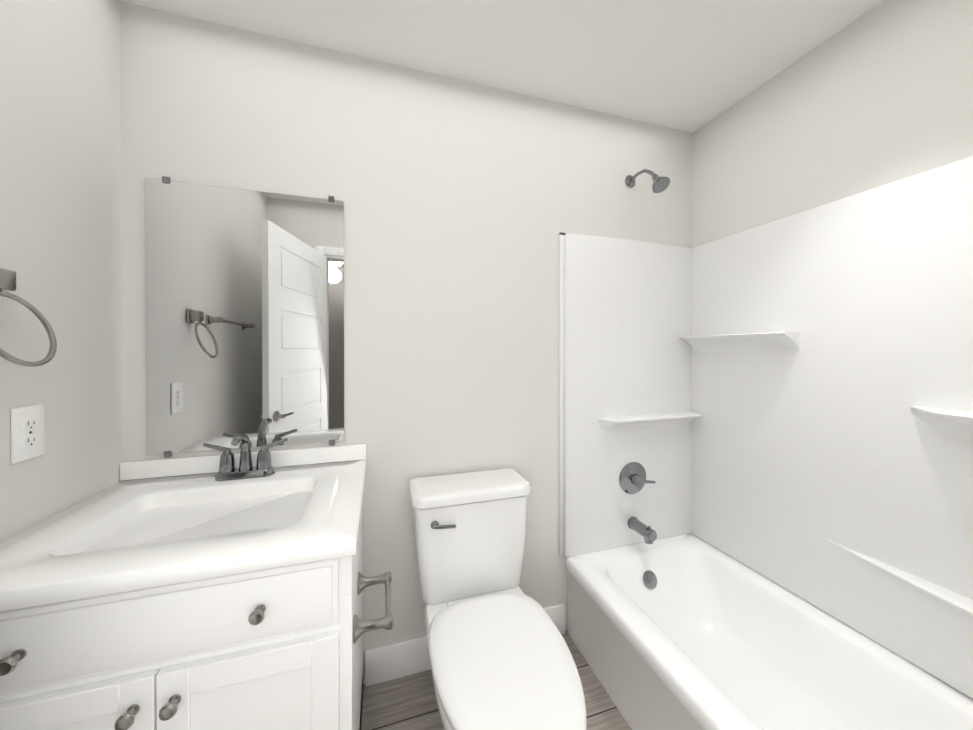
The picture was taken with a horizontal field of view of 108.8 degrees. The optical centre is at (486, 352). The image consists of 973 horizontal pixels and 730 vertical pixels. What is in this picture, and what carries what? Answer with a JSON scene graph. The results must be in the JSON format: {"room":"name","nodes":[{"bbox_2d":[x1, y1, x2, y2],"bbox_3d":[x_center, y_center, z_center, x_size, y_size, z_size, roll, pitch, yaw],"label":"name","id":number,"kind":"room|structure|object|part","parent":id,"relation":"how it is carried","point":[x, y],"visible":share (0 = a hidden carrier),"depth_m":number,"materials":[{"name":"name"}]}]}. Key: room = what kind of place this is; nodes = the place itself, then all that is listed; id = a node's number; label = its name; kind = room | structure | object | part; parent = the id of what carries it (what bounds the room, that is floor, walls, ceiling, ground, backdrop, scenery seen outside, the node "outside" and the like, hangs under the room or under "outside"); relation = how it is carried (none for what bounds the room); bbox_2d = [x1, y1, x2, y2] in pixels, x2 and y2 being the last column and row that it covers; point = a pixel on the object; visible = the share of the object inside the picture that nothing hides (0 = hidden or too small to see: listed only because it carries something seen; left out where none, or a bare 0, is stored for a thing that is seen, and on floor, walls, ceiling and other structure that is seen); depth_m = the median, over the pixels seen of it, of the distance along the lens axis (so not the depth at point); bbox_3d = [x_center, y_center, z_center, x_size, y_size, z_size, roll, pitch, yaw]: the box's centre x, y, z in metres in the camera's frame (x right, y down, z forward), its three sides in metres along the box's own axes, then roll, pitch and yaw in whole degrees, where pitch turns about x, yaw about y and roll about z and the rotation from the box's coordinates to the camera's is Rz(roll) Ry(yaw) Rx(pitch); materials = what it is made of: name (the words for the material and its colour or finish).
{"room":"bathroom","nodes":[
{"label":"bathroom","id":0,"kind":"room"},
{"bbox_2d":[0,0,122,541],"bbox_3d":[-1.006,0.086,0.331,0.120,2.440,1.650,0,0,-17],"label":"wall","id":1,"kind":"structure","parent":0,"point":[60,173],"depth_m":0.92,"materials":[{"name":"paint"}]},
{"bbox_2d":[11,404,44,463],"bbox_3d":[-1.090,0.192,0.831,0.008,0.126,0.080,0,0,-17],"label":"electrical outlet","id":2,"kind":"object","parent":1,"relation":"attached to","point":[27,432],"visible":1,"depth_m":0.82,"materials":[{"name":"white plastic"}]},
{"bbox_2d":[0,268,56,366],"bbox_3d":[-1.018,-0.076,0.739,0.094,0.215,0.161,0,0,-17],"label":"towel ring","id":3,"kind":"object","parent":1,"relation":"attached to","point":[7,280],"visible":1,"depth_m":0.75,"materials":[{"name":"silver metal"}]},
{"bbox_2d":[120,1,691,684],"bbox_3d":[-0.074,0.078,1.539,2.606,2.440,0.120,0,0,-17],"label":"wall","id":4,"kind":"structure","parent":0,"point":[466,203],"depth_m":1.41,"materials":[{"name":"paint"}]},
{"bbox_2d":[119,443,366,480],"bbox_3d":[-0.824,0.385,1.238,0.752,0.058,0.020,0,0,-17],"label":"backsplash","id":5,"kind":"structure","parent":4,"relation":"attached to","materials":[{"name":"ceramic"}]},
{"bbox_2d":[145,176,344,456],"bbox_3d":[-0.834,-0.117,1.238,0.610,0.938,0.008,0,0,-17],"label":"mirror","id":6,"kind":"object","parent":4,"relation":"attached to","point":[244,304],"visible":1,"depth_m":1.23,"materials":[{"name":"clear glass"}]},
{"bbox_2d":[365,604,564,686],"bbox_3d":[-0.057,1.231,1.482,0.870,0.136,0.014,0,0,-17],"label":"baseboard","id":7,"kind":"structure","parent":4,"relation":"attached to","point":[395,660],"depth_m":1.39,"materials":[{"name":"white wood"}]},
{"bbox_2d":[361,631,631,729],"bbox_3d":[0.105,1.340,-0.384,3.386,0.060,3.920,0,0,-17],"label":"floor","id":8,"kind":"structure","parent":0,"point":[408,702],"depth_m":1.28,"materials":[{"name":"brown wood"}]},
{"bbox_2d":[0,433,393,729],"bbox_3d":[-0.698,0.782,0.973,0.836,1.040,0.606,0,0,-17],"label":"bathroom vanity","id":9,"kind":"object","parent":8,"relation":"on","point":[225,589],"visible":1,"depth_m":0.75,"materials":[{"name":"white wood"}]},
{"bbox_3d":[-0.834,0.915,0.660,0.339,0.527,0.019,0,0,-17],"label":"door","id":10,"kind":"part","parent":9,"relation":"part of","materials":[{"name":"white wood"}]},
{"bbox_3d":[-0.669,0.632,0.681,0.417,0.182,0.033,0,0,-17],"label":"knob","id":11,"kind":"part","parent":9,"relation":"part of","materials":[{"name":"silver metal"}]},
{"bbox_3d":[-0.669,0.554,0.708,0.682,0.154,0.019,0,0,-17],"label":"drawer","id":12,"kind":"part","parent":9,"relation":"part of","materials":[{"name":"white wood"}]},
{"bbox_2d":[202,433,287,481],"bbox_3d":[-0.795,0.338,1.132,0.246,0.153,0.125,0,0,-17],"label":"faucet","id":13,"kind":"object","parent":9,"relation":"on","point":[263,471],"depth_m":1.15,"materials":[{"name":"silver metal"}]},
{"bbox_3d":[-0.505,0.915,0.760,0.339,0.527,0.019,0,0,-17],"label":"door","id":14,"kind":"part","parent":9,"relation":"part of","materials":[{"name":"white wood"}]},
{"bbox_2d":[409,468,585,729],"bbox_3d":[0.016,0.900,1.082,0.452,0.802,0.816,0,0,-17],"label":"toilet","id":15,"kind":"object","parent":8,"relation":"on","point":[500,656],"visible":1,"depth_m":1.11,"materials":[{"name":"white ceramic"}]},
{"bbox_3d":[-0.150,0.600,1.208,0.084,0.027,0.028,0,0,-17],"label":"lever","id":16,"kind":"part","parent":15,"relation":"part of","materials":[{"name":"silver metal"}]},
{"bbox_3d":[-0.066,0.718,1.349,0.428,0.352,0.196,0,0,-17],"label":"tank","id":17,"kind":"part","parent":15,"relation":"part of","materials":[{"name":"white ceramic"}]},
{"bbox_3d":[-0.066,0.520,1.348,0.452,0.044,0.220,0,0,-17],"label":"tank lid","id":18,"kind":"part","parent":15,"relation":"part of","materials":[{"name":"white ceramic"}]},
{"bbox_3d":[0.052,0.868,0.962,0.392,0.051,0.566,0,0,-17],"label":"seat","id":19,"kind":"part","parent":15,"relation":"part of","materials":[{"name":"white plastic"}]},
{"bbox_2d":[559,156,972,729],"bbox_3d":[0.925,0.220,0.983,0.774,2.164,1.527,0,0,-17],"label":"tub","id":20,"kind":"object","parent":8,"relation":"on","point":[765,476],"visible":1,"depth_m":1.30,"materials":[{"name":"plastic"}]},
{"bbox_2d":[120,0,882,132],"bbox_3d":[0.105,-1.160,-0.400,3.386,0.060,3.920,0,0,-17],"label":"ceiling","id":21,"kind":"structure","parent":0,"point":[690,66],"depth_m":1.27,"materials":[{"name":"paint"}]},
{"bbox_2d":[692,0,972,247],"bbox_3d":[1.372,0.081,1.054,0.120,2.440,1.650,0,0,-17],"label":"wall","id":22,"kind":"structure","parent":0,"point":[879,94],"depth_m":1.22,"materials":[{"name":"paint"}]}
]}

